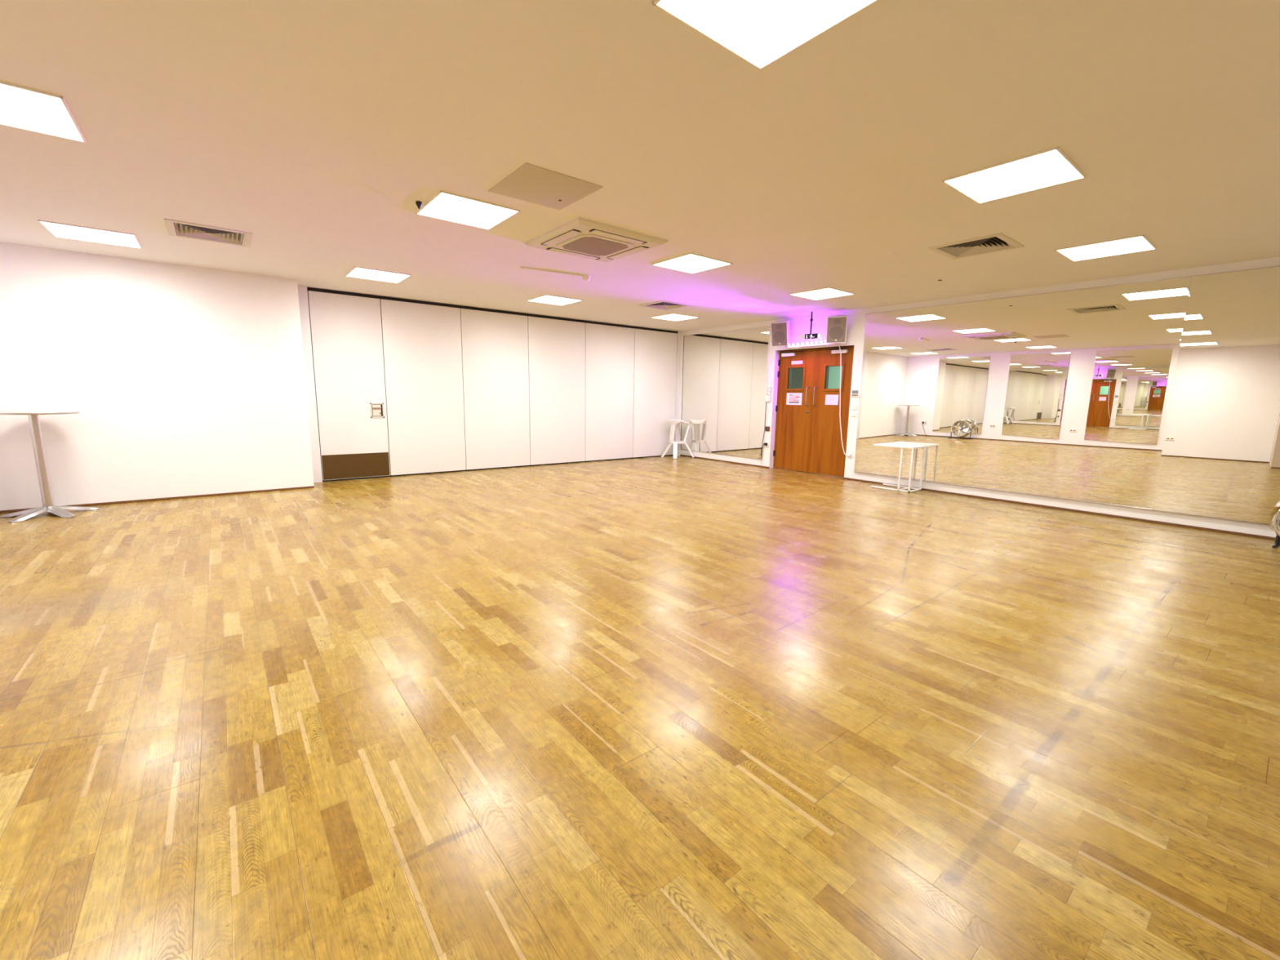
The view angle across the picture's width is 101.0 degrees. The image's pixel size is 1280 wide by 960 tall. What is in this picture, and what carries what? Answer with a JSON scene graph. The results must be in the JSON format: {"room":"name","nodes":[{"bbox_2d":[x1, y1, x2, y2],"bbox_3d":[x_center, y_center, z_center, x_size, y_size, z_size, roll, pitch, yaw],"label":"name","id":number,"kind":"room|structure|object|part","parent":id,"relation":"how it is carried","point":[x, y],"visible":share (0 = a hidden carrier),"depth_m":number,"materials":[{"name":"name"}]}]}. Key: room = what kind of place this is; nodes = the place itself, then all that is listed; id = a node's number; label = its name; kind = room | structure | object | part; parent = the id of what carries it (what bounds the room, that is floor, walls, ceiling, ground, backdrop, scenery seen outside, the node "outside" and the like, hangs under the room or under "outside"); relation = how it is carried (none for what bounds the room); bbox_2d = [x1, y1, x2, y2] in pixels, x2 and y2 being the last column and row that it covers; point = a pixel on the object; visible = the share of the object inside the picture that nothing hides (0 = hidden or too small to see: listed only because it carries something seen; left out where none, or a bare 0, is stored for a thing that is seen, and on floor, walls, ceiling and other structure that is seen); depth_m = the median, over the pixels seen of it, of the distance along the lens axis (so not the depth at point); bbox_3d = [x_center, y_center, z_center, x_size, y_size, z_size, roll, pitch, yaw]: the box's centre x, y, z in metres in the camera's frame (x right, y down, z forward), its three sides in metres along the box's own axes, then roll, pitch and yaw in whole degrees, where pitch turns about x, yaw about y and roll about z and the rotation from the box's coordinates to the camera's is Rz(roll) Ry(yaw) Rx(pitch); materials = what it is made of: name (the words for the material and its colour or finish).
{"room":"exercise studio","nodes":[
{"label":"exercise studio","id":0,"kind":"room"},
{"bbox_2d":[0,242,314,510],"bbox_3d":[-5.715,-1.144,6.285,2.897,2.716,0.481,-6,11,-38],"label":"wall","id":1,"kind":"structure","parent":0,"point":[181,380],"depth_m":6.02,"materials":[{"name":"white paint"}]},
{"bbox_2d":[0,485,314,513],"bbox_3d":[-5.584,0.216,6.305,2.897,0.026,0.012,-6,11,-38],"label":"baseboard","id":2,"kind":"structure","parent":1,"relation":"attached to","point":[311,486],"depth_m":6.29,"materials":[{"name":"white wood"}]},
{"bbox_2d":[307,297,380,475],"bbox_3d":[-1.919,-1.625,9.705,7.343,2.716,0.100,-6,11,-38],"label":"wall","id":3,"kind":"structure","parent":0,"point":[308,297],"depth_m":7.51,"materials":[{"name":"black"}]},
{"bbox_2d":[297,285,322,482],"bbox_3d":[-4.678,-1.308,7.427,0.162,2.716,0.078,-6,11,-38],"label":"trim","id":4,"kind":"structure","parent":3,"relation":"attached to","point":[302,291],"depth_m":7.40,"materials":[{"name":"paint"}]},
{"bbox_2d":[306,287,677,333],"bbox_3d":[-1.892,-2.925,9.388,6.880,0.032,0.062,-6,11,-38],"label":"trim","id":5,"kind":"structure","parent":3,"relation":"attached to","point":[308,288],"depth_m":8.66,"materials":[{"name":"black metal"}]},
{"bbox_2d":[674,331,681,440],"bbox_3d":[0.824,-1.903,11.743,0.087,2.716,0.078,-6,11,-38],"label":"trim","id":6,"kind":"structure","parent":3,"relation":"attached to","point":[679,333],"depth_m":11.65,"materials":[{"name":"paint"}]},
{"bbox_2d":[0,455,1279,959],"bbox_3d":[0.262,0.580,4.873,10.240,0.060,10.660,-6,11,-38],"label":"floor","id":7,"kind":"structure","parent":0,"point":[655,708],"depth_m":2.12,"materials":[{"name":"brown wood"}]},
{"bbox_2d":[0,410,98,522],"bbox_3d":[-6.096,-0.165,5.372,0.701,1.056,0.684,-6,11,-38],"label":"table","id":8,"kind":"object","parent":7,"relation":"on","point":[33,417],"visible":1,"depth_m":5.33,"materials":[{"name":"grey metal"}]},
{"bbox_2d":[307,290,390,481],"bbox_3d":[-4.245,-1.334,7.762,0.910,2.667,0.074,-6,11,-38],"label":"door","id":9,"kind":"structure","parent":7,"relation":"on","point":[346,331],"depth_m":7.73,"materials":[{"name":"paint"}]},
{"bbox_3d":[-4.253,-0.217,7.923,0.897,0.358,0.005,-6,11,-38],"label":"kick plate","id":10,"kind":"part","parent":9,"relation":"part of","materials":[{"name":"brown metal"}]},
{"bbox_3d":[-3.989,-1.056,7.989,0.118,0.167,0.002,-6,11,-38],"label":"latch plate","id":11,"kind":"part","parent":9,"relation":"part of","materials":[{"name":"beige plastic"}]},
{"bbox_3d":[-3.979,-1.091,7.979,0.119,0.030,0.015,-6,11,-38],"label":"latch lever","id":12,"kind":"part","parent":9,"relation":"part of","materials":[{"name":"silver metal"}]},
{"bbox_2d":[380,298,466,476],"bbox_3d":[-3.421,-1.425,8.421,1.188,2.667,0.054,-6,11,-38],"label":"partition panel","id":13,"kind":"object","parent":7,"relation":"on","point":[422,350],"visible":1,"depth_m":8.37,"materials":[{"name":"laminate"}]},
{"bbox_2d":[460,308,530,471],"bbox_3d":[-2.482,-1.526,9.158,1.188,2.667,0.054,-6,11,-38],"label":"partition panel","id":14,"kind":"object","parent":7,"relation":"on","point":[495,345],"visible":1,"depth_m":9.11,"materials":[{"name":"laminate"}]},
{"bbox_2d":[527,315,585,466],"bbox_3d":[-1.545,-1.628,9.893,1.184,2.667,0.054,-6,11,-38],"label":"partition panel","id":15,"kind":"object","parent":7,"relation":"on","point":[556,348],"visible":1,"depth_m":9.85,"materials":[{"name":"laminate"}]},
{"bbox_2d":[585,322,634,462],"bbox_3d":[-0.611,-1.729,10.626,1.179,2.667,0.054,-6,11,-38],"label":"partition panel","id":16,"kind":"object","parent":7,"relation":"on","point":[609,349],"visible":1,"depth_m":10.58,"materials":[{"name":"laminate"}]},
{"bbox_2d":[632,328,677,457],"bbox_3d":[0.318,-1.829,11.355,1.171,2.667,0.054,-6,11,-38],"label":"partition panel","id":17,"kind":"object","parent":7,"relation":"on","point":[655,352],"visible":0.9,"depth_m":11.30,"materials":[{"name":"laminate"}]},
{"bbox_2d":[661,419,694,458],"bbox_3d":[0.830,-0.887,11.452,0.623,0.830,0.511,-5,11,-33],"label":"bar stool","id":18,"kind":"object","parent":7,"relation":"on","point":[676,423],"visible":0.99,"depth_m":11.39,"materials":[{"name":"white plastic"}]},
{"bbox_3d":[0.586,-0.658,11.505,0.246,0.354,0.094,1,9,2],"label":"leg","id":19,"kind":"part","parent":18,"relation":"part of","materials":[{"name":"white plastic"}]},
{"bbox_3d":[0.752,-0.632,11.262,0.084,0.350,0.203,1,9,2],"label":"leg","id":20,"kind":"part","parent":18,"relation":"part of","materials":[{"name":"white plastic"}]},
{"bbox_3d":[0.846,-0.682,11.672,0.094,0.348,0.179,1,9,2],"label":"leg","id":21,"kind":"part","parent":18,"relation":"part of","materials":[{"name":"white plastic"}]},
{"bbox_3d":[0.832,-1.246,11.390,0.530,0.102,0.390,1,9,2],"label":"seat","id":22,"kind":"part","parent":18,"relation":"part of","materials":[{"name":"white plastic"}]},
{"bbox_3d":[1.073,-0.661,11.471,0.231,0.352,0.094,1,9,2],"label":"leg","id":23,"kind":"part","parent":18,"relation":"part of","materials":[{"name":"white plastic"}]},
{"bbox_2d":[871,443,926,493],"bbox_3d":[3.826,-0.193,7.830,0.405,0.655,0.590,-6,11,-38],"label":"side table","id":24,"kind":"object","parent":7,"relation":"on","point":[902,446],"visible":1,"depth_m":7.68,"materials":[{"name":"white metal"}]},
{"bbox_3d":[3.823,0.115,7.876,0.385,0.020,0.575,-6,11,-38],"label":"frame","id":25,"kind":"part","parent":24,"relation":"part of","materials":[{"name":"white metal"}]},
{"bbox_3d":[3.765,-0.162,7.617,0.022,0.607,0.022,-6,11,-38],"label":"leg","id":26,"kind":"part","parent":24,"relation":"part of","materials":[{"name":"white metal"}]},
{"bbox_3d":[3.857,-0.143,7.502,0.022,0.607,0.022,-6,11,-38],"label":"leg","id":27,"kind":"part","parent":24,"relation":"part of","materials":[{"name":"white metal"}]},
{"bbox_3d":[4.049,-0.193,7.840,0.022,0.607,0.022,-6,11,-38],"label":"leg","id":28,"kind":"part","parent":24,"relation":"part of","materials":[{"name":"white metal"}]},
{"bbox_3d":[4.142,-0.173,7.725,0.022,0.607,0.022,-6,11,-38],"label":"leg","id":29,"kind":"part","parent":24,"relation":"part of","materials":[{"name":"white metal"}]},
{"bbox_2d":[1269,509,1279,547],"bbox_3d":[6.141,0.421,4.838,0.340,0.458,0.450,-5,11,-34],"label":"fan","id":30,"kind":"object","parent":7,"relation":"on","point":[1275,522],"visible":1,"depth_m":4.96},
{"bbox_2d":[0,0,1279,331],"bbox_3d":[0.306,-2.132,4.444,10.240,0.001,10.660,-6,11,-38],"label":"ceiling","id":31,"kind":"structure","parent":0,"point":[316,130],"depth_m":2.94,"materials":[{"name":"beige paint"}]},
{"bbox_2d":[0,80,86,142],"bbox_3d":[-3.272,-1.900,2.646,0.610,0.010,0.610,-6,11,-38],"label":"recessed light","id":32,"kind":"object","parent":31,"relation":"in","point":[23,108],"visible":1,"depth_m":2.74,"materials":[{"name":"white plastic"}]},
{"bbox_2d":[37,219,142,248],"bbox_3d":[-5.115,-2.292,4.942,0.610,0.010,0.610,-6,11,-38],"label":"recessed light","id":33,"kind":"object","parent":31,"relation":"in","point":[56,229],"visible":1,"depth_m":4.91,"materials":[{"name":"white plastic"}]},
{"bbox_2d":[164,218,252,247],"bbox_3d":[-3.951,-2.338,4.833,0.600,0.168,0.600,-6,11,-38],"label":"ceiling vent","id":34,"kind":"object","parent":31,"relation":"in","point":[183,229],"visible":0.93,"depth_m":4.87,"materials":[{"name":"beige plastic"}]},
{"bbox_2d":[345,266,411,283],"bbox_3d":[-3.202,-2.499,6.442,0.610,0.010,0.610,-6,11,-38],"label":"recessed light","id":35,"kind":"object","parent":31,"relation":"in","point":[357,272],"visible":1,"depth_m":6.42,"materials":[{"name":"white plastic"}]},
{"bbox_2d":[415,200,422,208],"bbox_3d":[-1.659,-2.063,3.958,0.048,0.054,0.047,-6,11,-38],"label":"sprinkler head","id":36,"kind":"object","parent":31,"relation":"attached to","point":[419,204],"visible":1,"depth_m":3.94},
{"bbox_2d":[415,191,519,230],"bbox_3d":[-1.359,-2.107,4.147,0.610,0.010,0.610,-6,11,-38],"label":"recessed light","id":37,"kind":"object","parent":31,"relation":"in","point":[445,206],"visible":1,"depth_m":4.12,"materials":[{"name":"white plastic"}]},
{"bbox_2d":[488,162,603,209],"bbox_3d":[-0.662,-2.021,3.660,0.574,0.013,0.590,-6,11,-38],"label":"access hatch","id":38,"kind":"object","parent":31,"relation":"attached to","point":[530,183],"visible":1,"depth_m":3.63,"materials":[{"name":"beige paint"}]},
{"bbox_2d":[520,266,582,275],"bbox_3d":[-1.018,-2.405,6.078,0.740,0.020,0.020,-4,10,-28],"label":"conduit","id":39,"kind":"object","parent":31,"relation":"attached to","point":[526,268],"visible":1,"depth_m":6.06,"materials":[{"name":"beige paint"}]},
{"bbox_2d":[526,294,582,305],"bbox_3d":[-1.290,-2.706,7.943,0.610,0.010,0.610,-6,11,-38],"label":"recessed light","id":40,"kind":"object","parent":31,"relation":"in","point":[546,299],"visible":1,"depth_m":7.92,"materials":[{"name":"white plastic"}]},
{"bbox_2d":[582,274,591,280],"bbox_3d":[-0.641,-2.410,6.296,0.110,0.060,0.110,-6,11,-38],"label":"smoke detector","id":41,"kind":"object","parent":31,"relation":"attached to","point":[585,277],"visible":1,"depth_m":6.26,"materials":[{"name":"white plastic"}]},
{"bbox_2d":[524,217,667,262],"bbox_3d":[-0.417,-2.191,4.902,0.960,0.049,0.960,-6,11,-38],"label":"air conditioner","id":42,"kind":"object","parent":31,"relation":"attached to","point":[579,237],"visible":1,"depth_m":4.75,"materials":[{"name":"beige plastic"}]},
{"bbox_2d":[562,236,627,255],"bbox_3d":[-0.417,-2.169,4.905,0.490,0.004,0.490,-6,11,-38],"label":"grille","id":43,"kind":"object","parent":42,"relation":"attached to","point":[593,246],"depth_m":4.88,"materials":[{"name":"beige plastic"}]},
{"bbox_2d":[638,300,692,310],"bbox_3d":[0.392,-2.808,8.241,0.600,0.168,0.600,-6,11,-38],"label":"ceiling vent","id":44,"kind":"object","parent":31,"relation":"in","point":[664,305],"visible":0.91,"depth_m":8.26,"materials":[{"name":"beige plastic"}]},
{"bbox_2d":[650,313,698,320],"bbox_3d":[0.623,-2.913,9.444,0.610,0.010,0.610,-6,11,-38],"label":"recessed light","id":45,"kind":"object","parent":31,"relation":"in","point":[673,317],"visible":1,"depth_m":9.42,"materials":[{"name":"white plastic"}]},
{"bbox_2d":[651,253,732,273],"bbox_3d":[0.554,-2.313,5.648,0.610,0.010,0.610,-6,11,-38],"label":"recessed light","id":46,"kind":"object","parent":31,"relation":"in","point":[691,263],"visible":1,"depth_m":5.62,"materials":[{"name":"white plastic"}]},
{"bbox_2d":[652,0,879,70],"bbox_3d":[0.472,-1.717,1.867,0.610,0.010,0.610,-6,11,-38],"label":"recessed light","id":47,"kind":"object","parent":31,"relation":"in","point":[759,33],"visible":1,"depth_m":1.99,"materials":[{"name":"white plastic"}]},
{"bbox_2d":[800,311,822,339],"bbox_3d":[2.821,-2.539,8.659,0.344,0.434,0.044,7,11,35],"label":"projector","id":48,"kind":"object","parent":31,"relation":"hanging from","point":[816,335],"visible":1,"depth_m":8.66,"materials":[{"name":"white plastic"}]},
{"bbox_3d":[2.815,-2.582,8.659,0.042,0.350,0.040,7,11,35],"label":"hanging rod","id":49,"kind":"part","parent":48,"relation":"part of","materials":[{"name":"black plastic"}]},
{"bbox_2d":[789,287,854,300],"bbox_3d":[2.467,-2.520,7.148,0.610,0.010,0.610,-6,11,-38],"label":"recessed light","id":50,"kind":"object","parent":31,"relation":"in","point":[828,292],"visible":1,"depth_m":7.12,"materials":[{"name":"white plastic"}]},
{"bbox_2d":[927,232,1024,259],"bbox_3d":[3.104,-2.231,4.864,0.600,0.168,0.600,-6,11,-38],"label":"ceiling vent","id":51,"kind":"object","parent":31,"relation":"in","point":[996,242],"visible":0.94,"depth_m":4.87,"materials":[{"name":"beige plastic"}]},
{"bbox_2d":[942,146,1086,204],"bbox_3d":[2.385,-1.923,3.368,0.610,0.010,0.610,-6,11,-38],"label":"recessed light","id":52,"kind":"object","parent":31,"relation":"in","point":[1051,166],"visible":1,"depth_m":3.33,"materials":[{"name":"white plastic"}]},
{"bbox_2d":[1054,235,1156,261],"bbox_3d":[4.298,-2.130,4.869,0.610,0.010,0.610,-6,11,-38],"label":"recessed light","id":53,"kind":"object","parent":31,"relation":"in","point":[1140,242],"visible":1,"depth_m":4.84,"materials":[{"name":"white plastic"}]},
{"bbox_2d":[827,365,842,388],"bbox_3d":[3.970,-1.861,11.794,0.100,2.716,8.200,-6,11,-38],"label":"window","id":54,"kind":"structure","parent":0,"point":[834,371],"depth_m":11.37,"materials":[{"name":"green glass"}]},
{"bbox_2d":[679,257,1279,537],"bbox_3d":[4.220,-1.216,7.744,0.200,2.716,10.660,-6,11,-38],"label":"wall","id":55,"kind":"structure","parent":0,"point":[855,327],"depth_m":7.47,"materials":[{"name":"white paint"}]},
{"bbox_2d":[680,331,722,453],"bbox_3d":[1.286,-1.843,11.229,0.005,2.472,1.110,-6,11,-38],"label":"wall mirror","id":56,"kind":"object","parent":55,"relation":"attached to","point":[702,352],"visible":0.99,"depth_m":11.19,"materials":[{"name":"clear glass"}]},
{"bbox_2d":[680,454,769,468],"bbox_3d":[1.645,-0.405,10.966,0.012,0.026,2.578,-6,11,-38],"label":"baseboard","id":57,"kind":"structure","parent":55,"relation":"attached to","point":[680,455],"depth_m":10.76,"materials":[{"name":"white wood"}]},
{"bbox_2d":[680,325,769,459],"bbox_3d":[1.651,-1.762,10.770,0.012,2.478,2.310,-6,11,-38],"label":"trim","id":58,"kind":"structure","parent":55,"relation":"attached to","point":[769,326],"depth_m":10.01,"materials":[{"name":"silver metal"}]},
{"bbox_2d":[717,325,768,459],"bbox_3d":[1.996,-1.692,10.344,0.005,2.472,1.174,-6,11,-38],"label":"wall mirror","id":59,"kind":"object","parent":55,"relation":"attached to","point":[744,352],"visible":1,"depth_m":10.31,"materials":[{"name":"clear glass"}]},
{"bbox_2d":[764,442,768,447],"bbox_3d":[2.381,-0.667,9.961,0.050,0.090,0.090,-6,11,-38],"label":"power socket","id":60,"kind":"object","parent":55,"relation":"attached to","point":[766,444],"visible":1,"depth_m":9.95,"materials":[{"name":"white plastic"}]},
{"bbox_2d":[764,426,769,431],"bbox_3d":[2.401,-0.963,9.924,0.014,0.090,0.100,-6,11,-38],"label":"power socket","id":61,"kind":"object","parent":55,"relation":"attached to","point":[767,428],"visible":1,"depth_m":9.92,"materials":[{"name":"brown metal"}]},
{"bbox_2d":[765,395,770,401],"bbox_3d":[2.397,-1.518,9.839,0.030,0.110,0.090,-6,11,-38],"label":"junction box","id":62,"kind":"object","parent":55,"relation":"attached to","point":[767,397],"visible":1,"depth_m":9.82,"materials":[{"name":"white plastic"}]},
{"bbox_2d":[760,401,766,458],"bbox_3d":[2.333,-0.938,9.981,0.036,1.092,0.101,-6,11,-38],"label":"power cable","id":63,"kind":"object","parent":62,"relation":"hanging from","point":[766,402],"visible":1,"depth_m":9.98,"materials":[{"name":"black plastic"}]},
{"bbox_2d":[766,386,771,395],"bbox_3d":[2.406,-1.661,9.812,0.024,0.150,0.086,-6,11,-38],"label":"thermostat","id":64,"kind":"object","parent":55,"relation":"attached to","point":[769,388],"visible":1,"depth_m":9.80,"materials":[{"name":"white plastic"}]},
{"bbox_2d":[770,320,790,346],"bbox_3d":[2.507,-2.589,9.317,0.300,0.452,0.322,8,11,37],"label":"wall speaker","id":65,"kind":"object","parent":55,"relation":"attached to","point":[780,330],"visible":1,"depth_m":9.23,"materials":[{"name":"white plastic"}]},
{"bbox_2d":[771,322,786,346],"bbox_3d":[2.441,-2.551,9.238,0.276,0.375,0.096,8,11,37],"label":"grille","id":66,"kind":"object","parent":65,"relation":"attached to","point":[779,330],"depth_m":9.24,"materials":[{"name":"grey metal"}]},
{"bbox_2d":[773,350,816,471],"bbox_3d":[2.790,-1.244,9.594,0.192,2.131,0.769,-6,11,-38],"label":"door","id":67,"kind":"structure","parent":55,"relation":"in","point":[791,451],"depth_m":9.60,"materials":[{"name":"brown wood"}]},
{"bbox_2d":[786,392,802,404],"bbox_3d":[2.793,-1.470,9.557,0.002,0.213,0.326,-6,11,-38],"label":"paper notice","id":68,"kind":"object","parent":67,"relation":"attached to","point":[793,398],"visible":1,"depth_m":9.55,"materials":[{"name":"white paper"}]},
{"bbox_2d":[788,395,799,403],"bbox_3d":[2.794,-1.471,9.555,0.001,0.147,0.218,-6,11,-38],"label":"print","id":69,"kind":"object","parent":68,"relation":"attached to","point":[792,398],"depth_m":9.56,"materials":[{"name":"grey"}]},
{"bbox_3d":[2.798,-1.831,9.494,0.012,0.446,0.400,-6,11,-38],"label":"vision frame","id":70,"kind":"part","parent":67,"relation":"part of","materials":[{"name":"brown wood"}]},
{"bbox_2d":[791,360,802,364],"bbox_3d":[2.813,-2.104,9.445,0.002,0.060,0.236,-6,11,-38],"label":"plaque","id":71,"kind":"object","parent":67,"relation":"attached to","point":[793,362],"visible":1,"depth_m":9.44,"materials":[{"name":"white plastic"}]},
{"bbox_2d":[791,368,803,388],"bbox_3d":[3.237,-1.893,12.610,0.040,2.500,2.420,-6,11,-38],"label":"window","id":72,"kind":"structure","parent":67,"relation":"in","point":[797,378],"depth_m":12.06,"materials":[{"name":"grey"}]},
{"bbox_3d":[2.949,-1.481,9.305,0.068,0.350,0.040,-6,11,-38],"label":"pull handle","id":73,"kind":"part","parent":67,"relation":"part of","materials":[{"name":"silver metal"}]},
{"bbox_2d":[768,345,854,474],"bbox_3d":[3.018,-1.202,9.277,0.200,2.170,1.547,-6,11,-38],"label":"trim","id":74,"kind":"structure","parent":55,"relation":"attached to","point":[777,353],"depth_m":9.77,"materials":[{"name":"white paint"}]},
{"bbox_2d":[785,339,850,456],"bbox_3d":[2.990,-1.470,9.015,0.122,2.021,1.431,-6,11,-38],"label":"cable","id":75,"kind":"object","parent":55,"relation":"attached to","point":[807,344],"visible":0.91,"depth_m":8.73,"materials":[{"name":"white plastic"}]},
{"bbox_3d":[3.326,-1.310,8.656,0.416,1.828,0.065,9,12,41],"label":"power cord","id":76,"kind":"part","parent":75,"relation":"part of","materials":[{"name":"white plastic"}]},
{"bbox_2d":[808,347,853,477],"bbox_3d":[3.272,-1.141,8.994,0.172,2.131,0.780,-5,11,-35],"label":"door","id":77,"kind":"structure","parent":55,"relation":"in","point":[827,456],"depth_m":9.04,"materials":[{"name":"brown wood"}]},
{"bbox_3d":[3.043,-1.461,9.187,0.068,0.350,0.040,-6,11,-38],"label":"pull handle","id":78,"kind":"part","parent":77,"relation":"part of","materials":[{"name":"silver metal"}]},
{"bbox_2d":[825,394,838,404],"bbox_3d":[3.263,-1.365,8.972,0.002,0.171,0.243,-6,11,-38],"label":"paper notice","id":79,"kind":"object","parent":77,"relation":"attached to","point":[829,399],"visible":1,"depth_m":8.97,"materials":[{"name":"white paper"}]},
{"bbox_3d":[3.268,-1.734,8.909,0.012,0.460,0.390,-6,11,-38],"label":"vision frame","id":80,"kind":"part","parent":77,"relation":"part of","materials":[{"name":"brown wood"}]},
{"bbox_2d":[826,315,847,343],"bbox_3d":[3.166,-2.426,8.480,0.300,0.452,0.343,4,10,21],"label":"wall speaker","id":81,"kind":"object","parent":55,"relation":"attached to","point":[836,332],"visible":1,"depth_m":8.37,"materials":[{"name":"white plastic"}]},
{"bbox_2d":[851,411,857,417],"bbox_3d":[3.470,-1.070,8.544,0.015,0.086,0.086,-6,11,-38],"label":"light switch","id":82,"kind":"object","parent":55,"relation":"attached to","point":[853,413],"visible":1,"depth_m":8.54,"materials":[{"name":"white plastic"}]},
{"bbox_2d":[851,400,857,409],"bbox_3d":[3.471,-1.212,8.523,0.015,0.150,0.100,-6,11,-38],"label":"light switch","id":83,"kind":"object","parent":55,"relation":"attached to","point":[855,402],"visible":1,"depth_m":8.52,"materials":[{"name":"white plastic"}]},
{"bbox_2d":[850,389,860,396],"bbox_3d":[3.471,-1.400,8.493,0.021,0.116,0.150,-6,11,-38],"label":"controller","id":84,"kind":"object","parent":55,"relation":"attached to","point":[855,393],"visible":1,"depth_m":8.48,"materials":[{"name":"white plastic"}]},
{"bbox_2d":[853,305,949,480],"bbox_3d":[3.896,-1.284,7.959,0.029,2.472,1.209,-6,11,-38],"label":"wall mirror","id":85,"kind":"object","parent":55,"relation":"attached to","point":[904,351],"visible":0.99,"depth_m":7.91,"materials":[{"name":"clear glass"}]},
{"bbox_2d":[932,293,1053,493],"bbox_3d":[4.634,-1.127,7.040,0.030,2.472,1.164,-6,11,-38],"label":"wall mirror","id":86,"kind":"object","parent":55,"relation":"attached to","point":[994,353],"visible":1,"depth_m":6.99,"materials":[{"name":"clear glass"}]},
{"bbox_2d":[844,477,1275,540],"bbox_3d":[5.411,0.397,6.276,0.012,0.026,6.485,-6,11,-38],"label":"baseboard","id":87,"kind":"structure","parent":55,"relation":"attached to","point":[872,482],"depth_m":6.24,"materials":[{"name":"white wood"}]},
{"bbox_2d":[853,471,1270,524],"bbox_3d":[4.957,0.171,6.805,0.034,0.006,4.705,-6,11,-38],"label":"trim","id":88,"kind":"structure","parent":55,"relation":"attached to","point":[853,471],"depth_m":6.33,"materials":[{"name":"silver metal"}]},
{"bbox_2d":[866,265,1279,314],"bbox_3d":[4.998,-2.278,6.418,0.030,0.006,4.705,-6,11,-38],"label":"trim","id":89,"kind":"structure","parent":55,"relation":"attached to","point":[1279,265],"depth_m":6.01,"materials":[{"name":"silver metal"}]},
{"bbox_2d":[1026,276,1191,509],"bbox_3d":[5.359,-0.972,6.133,0.034,2.472,1.172,-6,11,-38],"label":"wall mirror","id":90,"kind":"object","parent":55,"relation":"attached to","point":[1112,352],"visible":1,"depth_m":6.08,"materials":[{"name":"clear glass"}]},
{"bbox_2d":[1151,266,1279,524],"bbox_3d":[6.080,-0.818,5.235,0.035,2.472,1.145,-6,11,-38],"label":"wall mirror","id":91,"kind":"object","parent":55,"relation":"attached to","point":[1220,455],"visible":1,"depth_m":5.36,"materials":[{"name":"clear glass"}]}
]}

